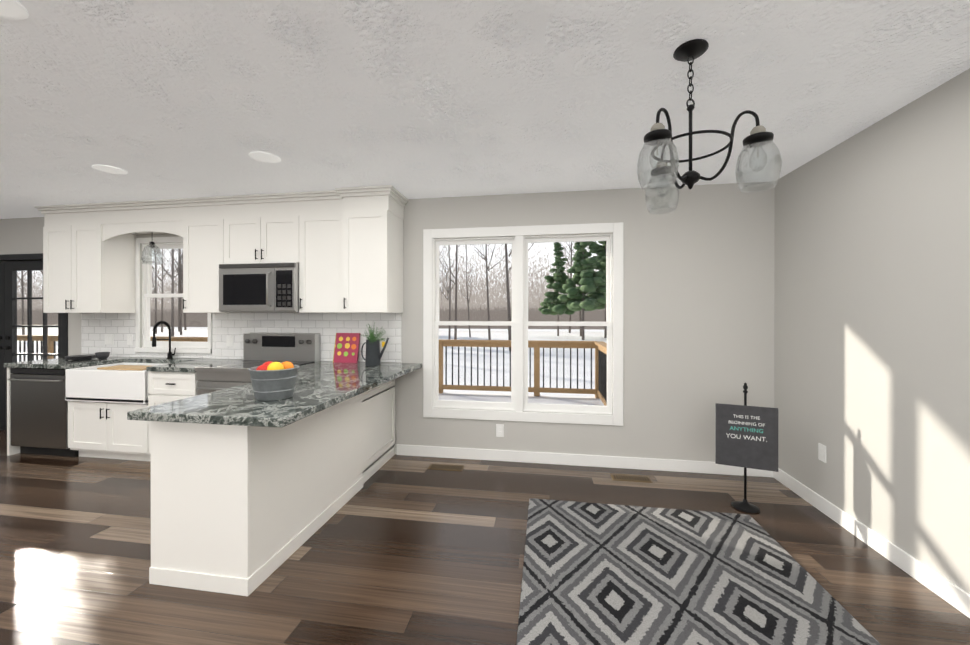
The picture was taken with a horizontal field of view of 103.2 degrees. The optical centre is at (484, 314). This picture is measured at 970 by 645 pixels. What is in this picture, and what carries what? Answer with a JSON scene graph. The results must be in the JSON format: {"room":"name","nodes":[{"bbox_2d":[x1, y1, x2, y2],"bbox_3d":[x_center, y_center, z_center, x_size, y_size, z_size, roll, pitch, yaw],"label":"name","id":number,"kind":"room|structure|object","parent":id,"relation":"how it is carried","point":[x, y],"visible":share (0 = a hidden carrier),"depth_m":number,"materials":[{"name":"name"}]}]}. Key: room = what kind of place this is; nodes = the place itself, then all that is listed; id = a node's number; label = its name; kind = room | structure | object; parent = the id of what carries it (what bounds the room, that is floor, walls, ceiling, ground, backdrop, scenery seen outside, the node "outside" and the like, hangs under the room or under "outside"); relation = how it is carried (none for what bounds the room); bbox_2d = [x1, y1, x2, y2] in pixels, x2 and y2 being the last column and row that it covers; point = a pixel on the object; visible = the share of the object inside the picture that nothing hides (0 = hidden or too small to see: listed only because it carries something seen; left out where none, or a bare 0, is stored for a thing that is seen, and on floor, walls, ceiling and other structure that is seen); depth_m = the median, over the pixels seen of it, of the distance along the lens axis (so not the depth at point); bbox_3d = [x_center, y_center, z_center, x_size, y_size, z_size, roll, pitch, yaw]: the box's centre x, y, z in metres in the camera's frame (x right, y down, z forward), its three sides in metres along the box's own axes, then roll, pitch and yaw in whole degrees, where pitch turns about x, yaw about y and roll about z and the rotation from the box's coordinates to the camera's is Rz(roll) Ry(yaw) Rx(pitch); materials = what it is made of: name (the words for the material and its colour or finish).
{"room":"kitchen","nodes":[
{"label":"kitchen","id":0,"kind":"room"},
{"bbox_2d":[0,181,774,461],"bbox_3d":[-2.954,0.124,4.223,11.350,2.550,0.100,0,0,9],"label":"wall","id":1,"kind":"structure","parent":0,"point":[698,296],"depth_m":3.46,"materials":[{"name":"paint"}]},
{"bbox_2d":[0,253,67,429],"bbox_3d":[-5.825,0.338,4.665,1.980,2.120,0.123,0,0,9],"label":"door frame","id":2,"kind":"structure","parent":1,"relation":"attached to","point":[9,269],"depth_m":4.64,"materials":[{"name":"black wood"}]},
{"bbox_2d":[42,209,137,312],"bbox_3d":[-4.317,-0.549,4.208,0.742,1.055,0.348,0,0,9],"label":"upper cabinet","id":3,"kind":"object","parent":1,"relation":"attached to","point":[89,254],"depth_m":4.04,"materials":[{"name":"white wood"}]},
{"bbox_2d":[141,242,162,264],"bbox_3d":[-3.475,-0.715,4.010,0.180,0.368,0.180,0,0,9],"label":"light","id":4,"kind":"object","parent":3,"relation":"hanging from","point":[150,246],"visible":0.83,"depth_m":4.00,"materials":[{"name":"clear glass"}]},
{"bbox_2d":[134,236,211,353],"bbox_3d":[-3.436,-0.216,4.283,0.970,1.290,0.130,0,0,9],"label":"window","id":5,"kind":"structure","parent":1,"relation":"in","point":[179,346],"depth_m":4.30,"materials":[{"name":"white wood"}]},
{"bbox_2d":[182,201,250,312],"bbox_3d":[-2.754,-0.548,3.961,0.459,1.055,0.348,0,0,9],"label":"upper cabinet","id":6,"kind":"object","parent":1,"relation":"attached to","point":[201,224],"depth_m":3.80,"materials":[{"name":"white wood"}]},
{"bbox_2d":[81,313,401,362],"bbox_3d":[-2.745,0.228,4.134,3.870,0.498,0.007,0,0,9],"label":"tile backsplash","id":7,"kind":"structure","parent":1,"relation":"attached to","point":[96,328],"depth_m":4.08,"materials":[{"name":"white tile"}]},
{"bbox_2d":[105,334,113,344],"bbox_3d":[-4.273,0.279,4.365,0.120,0.120,0.008,0,0,9],"label":"outlet","id":8,"kind":"object","parent":7,"relation":"attached to","point":[109,339],"visible":1,"depth_m":4.36,"materials":[{"name":"white plastic"}]},
{"bbox_2d":[127,334,132,344],"bbox_3d":[-3.997,0.279,4.322,0.075,0.120,0.008,0,0,9],"label":"outlet","id":9,"kind":"object","parent":7,"relation":"attached to","point":[129,339],"visible":1,"depth_m":4.32,"materials":[{"name":"white plastic"}]},
{"bbox_2d":[226,335,232,345],"bbox_3d":[-2.742,0.279,4.124,0.075,0.120,0.008,0,0,9],"label":"outlet","id":10,"kind":"object","parent":7,"relation":"attached to","point":[229,340],"visible":1,"depth_m":4.12,"materials":[{"name":"white plastic"}]},
{"bbox_2d":[222,197,297,263],"bbox_3d":[-2.128,-0.784,3.862,0.807,0.583,0.348,0,0,9],"label":"upper cabinet","id":11,"kind":"object","parent":1,"relation":"attached to","point":[253,232],"depth_m":3.69,"materials":[{"name":"white wood"}]},
{"bbox_2d":[219,263,298,311],"bbox_3d":[-2.139,-0.255,3.806,0.800,0.460,0.463,0,0,9],"label":"microwave","id":12,"kind":"object","parent":11,"relation":"attached to","point":[265,287],"visible":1,"depth_m":3.63,"materials":[{"name":"silver metal"}]},
{"bbox_2d":[298,197,333,312],"bbox_3d":[-1.498,-0.548,3.763,0.470,1.055,0.348,0,0,9],"label":"upper cabinet","id":13,"kind":"object","parent":1,"relation":"attached to","point":[315,214],"depth_m":3.61,"materials":[{"name":"white wood"}]},
{"bbox_2d":[334,193,404,312],"bbox_3d":[-1.087,-0.548,3.673,0.490,1.055,0.398,0,0,9],"label":"upper cabinet","id":14,"kind":"object","parent":1,"relation":"attached to","point":[343,247],"depth_m":3.49,"materials":[{"name":"white wood"}]},
{"bbox_2d":[496,424,503,436],"bbox_3d":[0.144,1.110,3.678,0.075,0.120,0.008,0,0,9],"label":"outlet","id":15,"kind":"object","parent":1,"relation":"attached to","point":[499,430],"visible":1,"depth_m":3.68,"materials":[{"name":"white plastic"}]},
{"bbox_2d":[423,222,622,425],"bbox_3d":[0.334,0.085,3.694,1.890,1.850,0.118,0,0,9],"label":"window","id":16,"kind":"structure","parent":1,"relation":"in","point":[519,323],"depth_m":3.66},
{"bbox_2d":[397,444,772,476],"bbox_3d":[0.786,1.348,3.574,3.379,0.105,0.017,0,0,9],"label":"baseboard","id":17,"kind":"structure","parent":1,"relation":"attached to","point":[707,467],"depth_m":3.55,"materials":[{"name":"white wood"}]},
{"bbox_2d":[0,430,969,644],"bbox_3d":[-3.527,1.456,0.600,11.350,0.100,7.540,0,0,9],"label":"floor","id":18,"kind":"structure","parent":0,"point":[396,549],"depth_m":2.18,"materials":[{"name":"brown wood"}]},
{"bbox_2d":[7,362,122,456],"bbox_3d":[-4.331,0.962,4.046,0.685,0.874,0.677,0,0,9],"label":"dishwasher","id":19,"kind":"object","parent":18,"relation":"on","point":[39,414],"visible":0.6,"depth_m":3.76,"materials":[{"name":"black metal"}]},
{"bbox_2d":[68,401,146,460],"bbox_3d":[-3.530,1.112,3.944,0.910,0.575,0.628,0,0,9],"label":"base cabinet","id":20,"kind":"object","parent":18,"relation":"on","point":[109,430],"depth_m":3.64,"materials":[{"name":"white wood"}]},
{"bbox_2d":[147,371,198,460],"bbox_3d":[-2.860,0.961,3.838,0.575,0.878,0.628,0,0,9],"label":"base cabinet","id":21,"kind":"object","parent":18,"relation":"on","point":[163,387],"depth_m":3.54,"materials":[{"name":"white wood"}]},
{"bbox_2d":[4,357,421,427],"bbox_3d":[-2.804,0.502,3.110,4.095,0.042,2.048,0,0,9],"label":"countertop","id":22,"kind":"structure","parent":21,"relation":"on","point":[321,385],"depth_m":2.38,"materials":[{"name":"stone"}]},
{"bbox_2d":[65,354,95,359],"bbox_3d":[-4.296,0.457,4.091,0.244,0.043,0.244,0,0,9],"label":"plates","id":23,"kind":"object","parent":22,"relation":"on","point":[82,357],"visible":0.98,"depth_m":4.05,"materials":[{"name":"black ceramic"}]},
{"bbox_2d":[95,352,109,359],"bbox_3d":[-4.091,0.441,4.109,0.120,0.075,0.120,0,0,9],"label":"bowl","id":24,"kind":"object","parent":22,"relation":"on","point":[102,355],"visible":1,"depth_m":4.08,"materials":[{"name":"black ceramic"}]},
{"bbox_2d":[65,362,168,403],"bbox_3d":[-3.542,0.671,3.869,0.892,0.298,0.527,0,0,9],"label":"farmhouse sink","id":25,"kind":"object","parent":22,"relation":"in","point":[92,383],"visible":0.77,"depth_m":3.61,"materials":[{"name":"ceramic"}]},
{"bbox_2d":[97,365,148,370],"bbox_3d":[-3.415,0.511,3.709,0.500,0.016,0.220,0,0,9],"label":"cutting board","id":26,"kind":"object","parent":25,"relation":"on","point":[132,367],"visible":0.69,"depth_m":3.66,"materials":[{"name":"brown wood"}]},
{"bbox_2d":[152,321,175,358],"bbox_3d":[-3.419,0.272,4.099,0.109,0.413,0.219,0,0,9],"label":"faucet","id":27,"kind":"object","parent":22,"relation":"on","point":[169,353],"visible":1,"depth_m":4.14,"materials":[{"name":"black metal"}]},
{"bbox_2d":[248,361,298,400],"bbox_3d":[-1.228,0.376,2.239,0.262,0.212,0.262,0,0,9],"label":"bucket","id":28,"kind":"object","parent":22,"relation":"on","point":[272,381],"visible":1,"depth_m":2.16,"materials":[{"name":"silver metal"}]},
{"bbox_2d":[333,333,359,362],"bbox_3d":[-1.393,0.334,3.867,0.254,0.299,0.088,0,0,9],"label":"cookbook","id":29,"kind":"object","parent":22,"relation":"on","point":[346,348],"visible":0.86,"depth_m":3.85,"materials":[{"name":"red paper"}]},
{"bbox_2d":[361,323,388,365],"bbox_3d":[-1.040,0.273,3.655,0.286,0.411,0.272,0,0,9],"label":"watering can","id":30,"kind":"object","parent":22,"relation":"on","point":[374,354],"visible":1,"depth_m":3.61,"materials":[{"name":"grey metal"}]},
{"bbox_2d":[149,406,332,595],"bbox_3d":[-1.412,0.964,2.319,0.570,0.878,0.717,0,0,9],"label":"base cabinet","id":31,"kind":"object","parent":18,"relation":"on","point":[242,510],"depth_m":1.99,"materials":[{"name":"white wood"}]},
{"bbox_2d":[195,333,319,394],"bbox_3d":[-2.157,0.797,3.692,0.814,1.205,0.699,0,0,9],"label":"range","id":32,"kind":"object","parent":18,"relation":"on","point":[299,349],"visible":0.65,"depth_m":3.89,"materials":[{"name":"silver metal"}]},
{"bbox_2d":[333,390,368,514],"bbox_3d":[-1.321,0.962,2.926,0.560,0.878,0.649,0,0,9],"label":"base cabinet","id":33,"kind":"object","parent":18,"relation":"on","point":[350,416],"depth_m":2.92,"materials":[{"name":"white wood"}]},
{"bbox_2d":[369,379,394,477],"bbox_3d":[-1.228,0.961,3.517,0.560,0.878,0.755,0,0,9],"label":"base cabinet","id":34,"kind":"object","parent":18,"relation":"on","point":[382,397],"depth_m":3.53,"materials":[{"name":"white wood"}]},
{"bbox_2d":[427,464,463,470],"bbox_3d":[-0.357,1.397,3.521,0.320,0.006,0.120,0,0,9],"label":"floor vent","id":35,"kind":"object","parent":18,"relation":"in","point":[447,467],"visible":1,"depth_m":3.51,"materials":[{"name":"brown metal"}]},
{"bbox_2d":[610,474,651,482],"bbox_3d":[1.246,1.398,3.288,0.320,0.006,0.120,0,0,9],"label":"floor vent","id":36,"kind":"object","parent":18,"relation":"in","point":[635,478],"visible":1,"depth_m":3.28,"materials":[{"name":"brown metal"}]},
{"bbox_2d":[516,498,880,644],"bbox_3d":[0.922,1.395,1.750,1.520,0.015,2.100,0,0,9],"label":"rug","id":37,"kind":"object","parent":18,"relation":"on","point":[601,574],"visible":0.98,"depth_m":1.98,"materials":[{"name":"grey fabric"}]},
{"bbox_2d":[715,382,777,513],"bbox_3d":[1.887,0.946,2.791,0.372,0.910,0.176,0,0,9],"label":"sign stand","id":38,"kind":"object","parent":18,"relation":"on","point":[746,436],"visible":1,"depth_m":2.77,"materials":[{"name":"black metal"}]},
{"bbox_2d":[0,0,969,218],"bbox_3d":[-3.527,-1.194,0.595,11.350,0.100,7.540,0,0,9],"label":"ceiling","id":39,"kind":"structure","parent":0,"point":[177,99],"depth_m":1.95,"materials":[{"name":"white paint"}]},
{"bbox_2d":[0,0,28,19],"bbox_3d":[-1.807,-1.143,1.387,0.206,0.006,0.206,0,0,9],"label":"recessed light","id":40,"kind":"object","parent":39,"relation":"in","point":[13,9],"visible":1,"depth_m":1.44,"materials":[{"name":"white plastic"}]},
{"bbox_2d":[92,165,127,174],"bbox_3d":[-2.964,-1.146,3.037,0.206,0.006,0.206,0,0,9],"label":"recessed light","id":41,"kind":"object","parent":39,"relation":"in","point":[110,169],"visible":0.98,"depth_m":3.03,"materials":[{"name":"white plastic"}]},
{"bbox_2d":[249,152,280,163],"bbox_3d":[-1.604,-1.145,2.802,0.206,0.006,0.206,0,0,9],"label":"recessed light","id":42,"kind":"object","parent":39,"relation":"in","point":[264,157],"visible":1,"depth_m":2.79,"materials":[{"name":"white plastic"}]},
{"bbox_2d":[637,39,781,213],"bbox_3d":[0.919,-0.828,1.693,0.563,0.634,0.551,0,0,9],"label":"chandelier","id":43,"kind":"object","parent":39,"relation":"hanging from","point":[657,135],"visible":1,"depth_m":1.58,"materials":[{"name":"black metal"}]},
{"bbox_2d":[774,68,969,593],"bbox_3d":[1.993,0.132,-0.350,0.150,2.550,7.390,0,0,9],"label":"wall","id":44,"kind":"structure","parent":0,"point":[872,321],"depth_m":2.22,"materials":[{"name":"paint"}]},
{"bbox_2d":[818,443,825,462],"bbox_3d":[2.397,0.982,2.731,0.008,0.120,0.075,0,0,9],"label":"outlet","id":45,"kind":"object","parent":44,"relation":"attached to","point":[821,452],"visible":1,"depth_m":2.73,"materials":[{"name":"white plastic"}]},
{"bbox_2d":[773,468,969,617],"bbox_3d":[1.924,1.355,-0.246,0.017,0.105,7.210,0,0,9],"label":"baseboard","id":46,"kind":"structure","parent":44,"relation":"attached to","point":[949,592],"depth_m":2.21,"materials":[{"name":"white wood"}]},
{"label":"outside","id":47,"kind":"structure","parent":0,"visible":0},
{"bbox_2d":[17,241,606,405],"bbox_3d":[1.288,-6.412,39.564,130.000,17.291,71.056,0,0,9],"label":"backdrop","id":48,"kind":"structure","parent":47,"point":[493,382],"depth_m":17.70,"materials":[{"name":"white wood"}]},
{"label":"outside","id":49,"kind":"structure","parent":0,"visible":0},
{"bbox_2d":[17,241,604,331],"bbox_3d":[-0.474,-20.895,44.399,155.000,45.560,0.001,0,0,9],"label":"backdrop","id":50,"kind":"structure","parent":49,"point":[497,302],"depth_m":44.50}
]}

